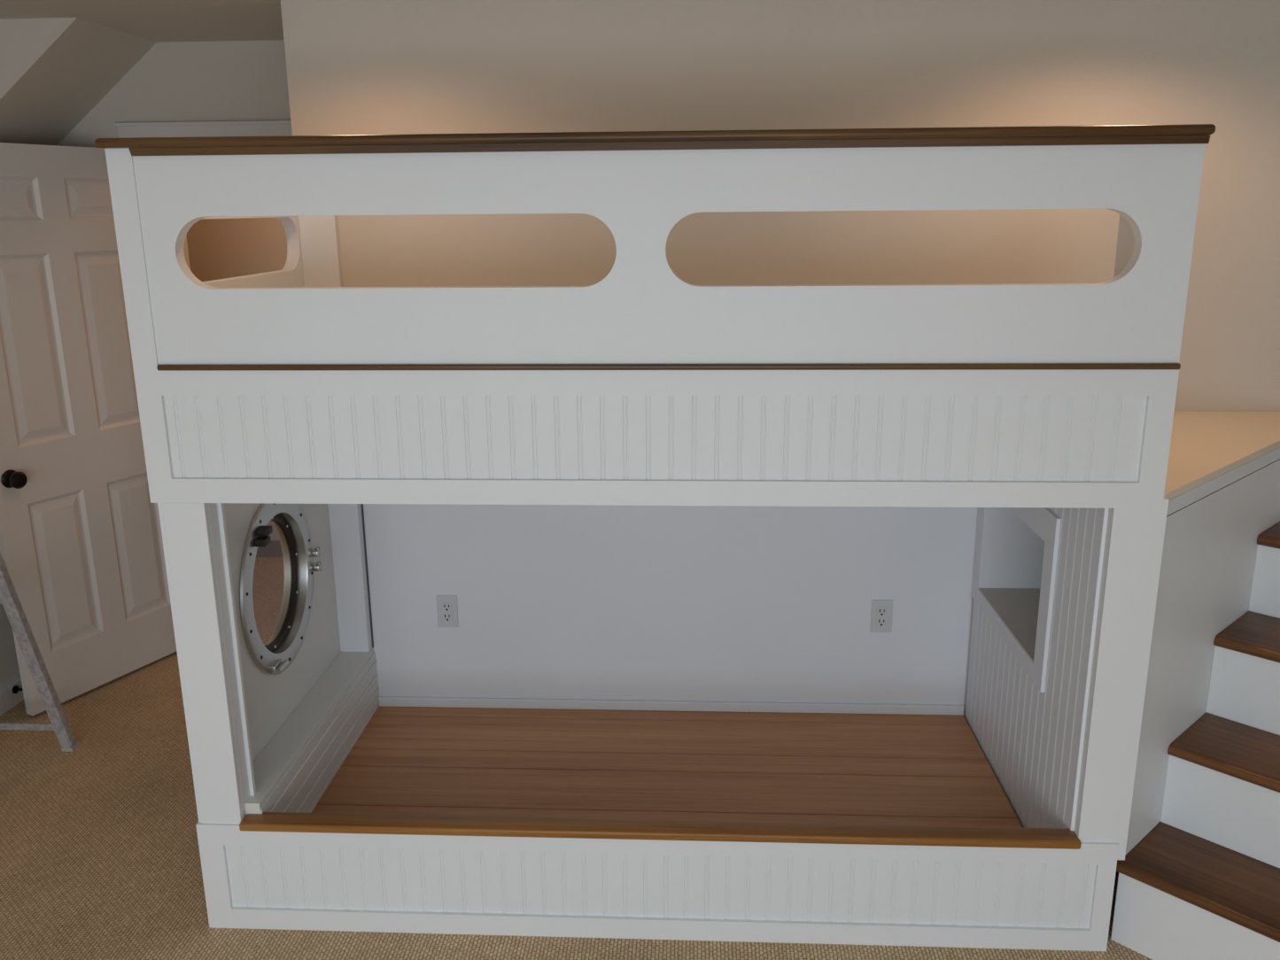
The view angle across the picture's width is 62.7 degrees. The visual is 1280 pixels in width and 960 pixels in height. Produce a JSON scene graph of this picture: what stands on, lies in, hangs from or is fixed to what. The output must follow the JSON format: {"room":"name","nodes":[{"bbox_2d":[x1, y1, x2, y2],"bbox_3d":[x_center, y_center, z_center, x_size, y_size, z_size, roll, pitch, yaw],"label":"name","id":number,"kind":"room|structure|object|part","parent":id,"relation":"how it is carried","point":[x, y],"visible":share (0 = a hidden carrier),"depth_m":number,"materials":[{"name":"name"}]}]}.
{"room":"bedroom","nodes":[
{"label":"bedroom","id":0,"kind":"room"},
{"bbox_2d":[0,604,19,683],"bbox_3d":[-2.543,0.207,1.645,0.108,2.411,5.368,0,15,3],"label":"wall","id":1,"kind":"structure","parent":0,"point":[9,665],"depth_m":3.94,"materials":[{"name":"paint"}]},
{"bbox_2d":[0,670,23,716],"bbox_3d":[-2.472,1.322,1.930,0.015,0.108,5.368,0,15,3],"label":"baseboard","id":2,"kind":"structure","parent":1,"relation":"attached to","point":[8,700],"depth_m":3.93,"materials":[{"name":"paint"}]},
{"bbox_2d":[12,685,23,693],"bbox_3d":[-2.313,0.791,3.957,0.092,0.030,0.030,0,15,3],"label":"door stop","id":3,"kind":"object","parent":1,"relation":"attached to","point":[15,689],"visible":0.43,"depth_m":3.95,"materials":[{"name":"black metal"}]},
{"bbox_2d":[0,142,176,715],"bbox_3d":[-2.084,-0.200,3.938,0.170,2.016,0.766,6,16,25],"label":"door","id":4,"kind":"structure","parent":1,"relation":"in","point":[81,550],"depth_m":3.87,"materials":[{"name":"paint"}]},
{"bbox_3d":[-2.225,-0.006,3.685,0.170,0.065,0.065,6,16,25],"label":"knob","id":5,"kind":"part","parent":4,"relation":"part of","materials":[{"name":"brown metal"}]},
{"bbox_3d":[-2.163,-0.962,3.587,0.036,0.146,0.221,6,16,25],"label":"panel","id":6,"kind":"part","parent":4,"relation":"part of","materials":[{"name":"paint"}]},
{"bbox_3d":[-2.159,-0.461,3.716,0.036,0.662,0.221,6,16,25],"label":"panel","id":7,"kind":"part","parent":4,"relation":"part of","materials":[{"name":"paint"}]},
{"bbox_3d":[-2.152,0.336,3.922,0.036,0.572,0.221,6,16,25],"label":"panel","id":8,"kind":"part","parent":4,"relation":"part of","materials":[{"name":"paint"}]},
{"bbox_3d":[-2.023,-1.035,3.867,0.036,0.146,0.221,6,16,25],"label":"panel","id":9,"kind":"part","parent":4,"relation":"part of","materials":[{"name":"paint"}]},
{"bbox_3d":[-2.018,-0.534,3.996,0.036,0.662,0.221,6,16,25],"label":"panel","id":10,"kind":"part","parent":4,"relation":"part of","materials":[{"name":"paint"}]},
{"bbox_3d":[-2.011,0.262,4.202,0.036,0.572,0.221,6,16,25],"label":"panel","id":11,"kind":"part","parent":4,"relation":"part of","materials":[{"name":"paint"}]},
{"bbox_2d":[0,17,77,99],"bbox_3d":[-2.106,-1.273,3.474,0.568,0.468,0.001,0,15,3],"label":"wall","id":12,"kind":"structure","parent":0,"point":[23,42],"depth_m":3.43,"materials":[{"name":"paint"}]},
{"bbox_2d":[0,0,283,145],"bbox_3d":[0.194,-0.722,1.274,5.605,0.645,5.605,0,15,3],"label":"ceiling","id":13,"kind":"structure","parent":0,"point":[106,39],"depth_m":3.59,"materials":[{"name":"paint"}]},
{"bbox_2d":[57,39,290,147],"bbox_3d":[-1.683,-0.478,4.266,1.555,2.411,0.130,0,15,3],"label":"wall","id":14,"kind":"structure","parent":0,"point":[227,81],"depth_m":3.94,"materials":[{"name":"paint"}]},
{"bbox_2d":[186,217,287,540],"bbox_3d":[-1.711,-0.768,5.388,3.456,2.411,0.108,0,15,3],"label":"wall","id":15,"kind":"structure","parent":0,"point":[218,249],"depth_m":5.25,"materials":[{"name":"paint"}]},
{"bbox_2d":[256,540,282,557],"bbox_3d":[-1.704,0.370,5.618,3.456,0.092,0.015,0,15,3],"label":"baseboard","id":16,"kind":"structure","parent":15,"relation":"attached to","point":[273,549],"depth_m":5.63,"materials":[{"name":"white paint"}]},
{"bbox_2d":[0,557,1279,959],"bbox_3d":[-0.330,1.289,2.414,6.750,0.108,6.750,0,15,3],"label":"floor","id":17,"kind":"structure","parent":0,"point":[100,856],"depth_m":2.97,"materials":[{"name":"carpet"}]},
{"bbox_2d":[0,552,79,752],"bbox_3d":[-2.187,0.210,3.017,0.449,1.712,0.914,0,15,3],"label":"stepladder","id":18,"kind":"object","parent":17,"relation":"on","point":[9,598],"visible":1,"depth_m":3.48,"materials":[{"name":"metal"}]},
{"bbox_2d":[94,124,1215,951],"bbox_3d":[0.157,0.095,2.903,2.560,1.950,1.046,0,15,3],"label":"bunk bed","id":19,"kind":"object","parent":17,"relation":"on","point":[664,515],"visible":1,"depth_m":2.56,"materials":[{"name":"white paint"}]},
{"bbox_3d":[-1.112,-0.333,2.364,0.057,0.787,0.043,0,15,3],"label":"corner post","id":20,"kind":"part","parent":19,"relation":"part of","materials":[{"name":"white paint"}]},
{"bbox_3d":[-1.059,0.458,2.555,0.101,0.842,0.022,0,15,3],"label":"post","id":21,"kind":"part","parent":19,"relation":"part of","materials":[{"name":"white paint"}]},
{"bbox_3d":[-0.939,0.812,3.172,0.004,0.202,0.990,0,15,3],"label":"ledge panel","id":22,"kind":"part","parent":19,"relation":"part of","materials":[{"name":"white paint"}]},
{"bbox_3d":[-0.997,-0.608,3.307,0.114,0.729,0.027,0,15,3],"label":"corner post","id":23,"kind":"part","parent":19,"relation":"part of","materials":[{"name":"white paint"}]},
{"bbox_3d":[-0.975,0.184,3.493,0.098,0.820,0.039,0,15,3],"label":"corner post","id":24,"kind":"part","parent":19,"relation":"part of","materials":[{"name":"white paint"}]},
{"bbox_2d":[436,595,458,627],"bbox_3d":[-0.654,0.447,3.566,0.070,0.114,0.009,0,15,3],"label":"wall outlet","id":25,"kind":"object","parent":19,"relation":"attached to","point":[446,605],"visible":1,"depth_m":3.56,"materials":[{"name":"white plastic"}]},
{"bbox_2d":[442,602,452,620],"bbox_3d":[-0.654,0.447,3.563,0.034,0.067,0.003,0,15,3],"label":"receptacle","id":26,"kind":"object","parent":25,"relation":"attached to","point":[446,607],"depth_m":3.56,"materials":[{"name":"white plastic"}]},
{"bbox_3d":[0.002,-0.720,2.206,2.316,0.020,0.091,0,15,3],"label":"cap rail","id":27,"kind":"part","parent":19,"relation":"part of","materials":[{"name":"brown wood"}]},
{"bbox_3d":[0.009,-0.096,2.360,2.186,0.194,0.009,0,15,3],"label":"beadboard panel","id":28,"kind":"part","parent":19,"relation":"part of","materials":[{"name":"white paint"}]},
{"bbox_3d":[0.019,0.898,2.609,2.278,0.057,0.028,0,15,3],"label":"rail","id":29,"kind":"part","parent":19,"relation":"part of","materials":[{"name":"white paint"}]},
{"bbox_3d":[0.021,1.135,2.671,2.278,0.057,0.028,0,15,3],"label":"rail","id":30,"kind":"part","parent":19,"relation":"part of","materials":[{"name":"white paint"}]},
{"bbox_3d":[0.030,1.016,2.639,2.170,0.187,0.009,0,15,3],"label":"beadboard panel","id":31,"kind":"part","parent":19,"relation":"part of","materials":[{"name":"white paint"}]},
{"bbox_3d":[0.036,-0.217,2.323,2.243,0.058,0.022,0,15,3],"label":"rail","id":32,"kind":"part","parent":19,"relation":"part of","materials":[{"name":"white paint"}]},
{"bbox_3d":[0.038,0.027,2.386,2.243,0.058,0.022,0,15,3],"label":"rail","id":33,"kind":"part","parent":19,"relation":"part of","materials":[{"name":"white paint"}]},
{"bbox_3d":[0.035,-0.479,2.269,2.243,0.477,0.039,0,15,3],"label":"guard panel","id":34,"kind":"part","parent":19,"relation":"part of","materials":[{"name":"white paint"}]},
{"bbox_3d":[0.032,-0.696,2.186,2.245,0.016,0.013,0,15,3],"label":"cap molding","id":35,"kind":"part","parent":19,"relation":"part of","materials":[{"name":"brown wood"}]},
{"bbox_3d":[0.088,0.331,3.505,2.017,1.129,0.006,0,15,3],"label":"panel","id":36,"kind":"part","parent":19,"relation":"part of","materials":[{"name":"white paint"}]},
{"bbox_3d":[0.093,0.776,3.611,2.011,0.035,0.013,0,15,3],"label":"shoe molding","id":37,"kind":"part","parent":19,"relation":"part of","materials":[{"name":"white paint"}]},
{"bbox_2d":[869,599,892,632],"bbox_3d":[0.804,0.454,3.492,0.070,0.114,0.009,0,15,3],"label":"wall outlet","id":38,"kind":"object","parent":19,"relation":"attached to","point":[881,611],"visible":1,"depth_m":3.49,"materials":[{"name":"white plastic"}]},
{"bbox_2d":[876,607,887,626],"bbox_3d":[0.804,0.455,3.489,0.034,0.067,0.003,0,15,3],"label":"receptacle","id":39,"kind":"object","parent":38,"relation":"attached to","point":[881,613],"depth_m":3.49,"materials":[{"name":"white plastic"}]},
{"bbox_2d":[978,588,1040,662],"bbox_3d":[1.252,0.419,3.088,0.360,0.004,0.562,0,15,3],"label":"cubby shelf","id":40,"kind":"object","parent":19,"relation":"attached to","point":[1016,609],"depth_m":3.17,"materials":[{"name":"paint"}]},
{"bbox_3d":[1.076,0.239,3.054,0.010,0.477,0.718,0,15,3],"label":"cubby trim","id":41,"kind":"part","parent":19,"relation":"part of","materials":[{"name":"white paint"}]},
{"bbox_3d":[1.116,0.479,2.452,0.116,0.909,0.030,0,15,3],"label":"post","id":42,"kind":"part","parent":19,"relation":"part of","materials":[{"name":"white paint"}]},
{"bbox_3d":[1.143,-0.391,2.391,0.040,0.729,0.265,0,15,3],"label":"return panel","id":43,"kind":"part","parent":19,"relation":"part of","materials":[{"name":"white paint"}]},
{"bbox_2d":[1110,446,1279,959],"bbox_3d":[2.036,0.582,2.560,1.355,1.148,1.112,-14,20,-41],"label":"staircase","id":44,"kind":"structure","parent":17,"relation":"on","point":[1205,769],"depth_m":2.63,"materials":[{"name":"white paint"}]},
{"bbox_2d":[1163,411,1279,500],"bbox_3d":[1.767,-0.082,2.803,1.165,0.018,0.987,0,15,3],"label":"landing","id":45,"kind":"object","parent":44,"relation":"on","point":[1205,446],"visible":0.42,"depth_m":2.85,"materials":[{"name":"white wood"}]},
{"bbox_2d":[280,0,1279,735],"bbox_3d":[1.040,-0.353,3.686,4.158,2.411,0.781,0,15,3],"label":"wall","id":46,"kind":"structure","parent":0,"point":[353,66],"depth_m":3.12,"materials":[{"name":"paint"}]},
{"bbox_2d":[114,120,292,270],"bbox_3d":[-1.501,-0.338,4.281,0.949,2.128,0.153,0,15,3],"label":"door frame","id":47,"kind":"structure","parent":46,"relation":"attached to","point":[249,128],"depth_m":3.96,"materials":[{"name":"paint"}]}
]}

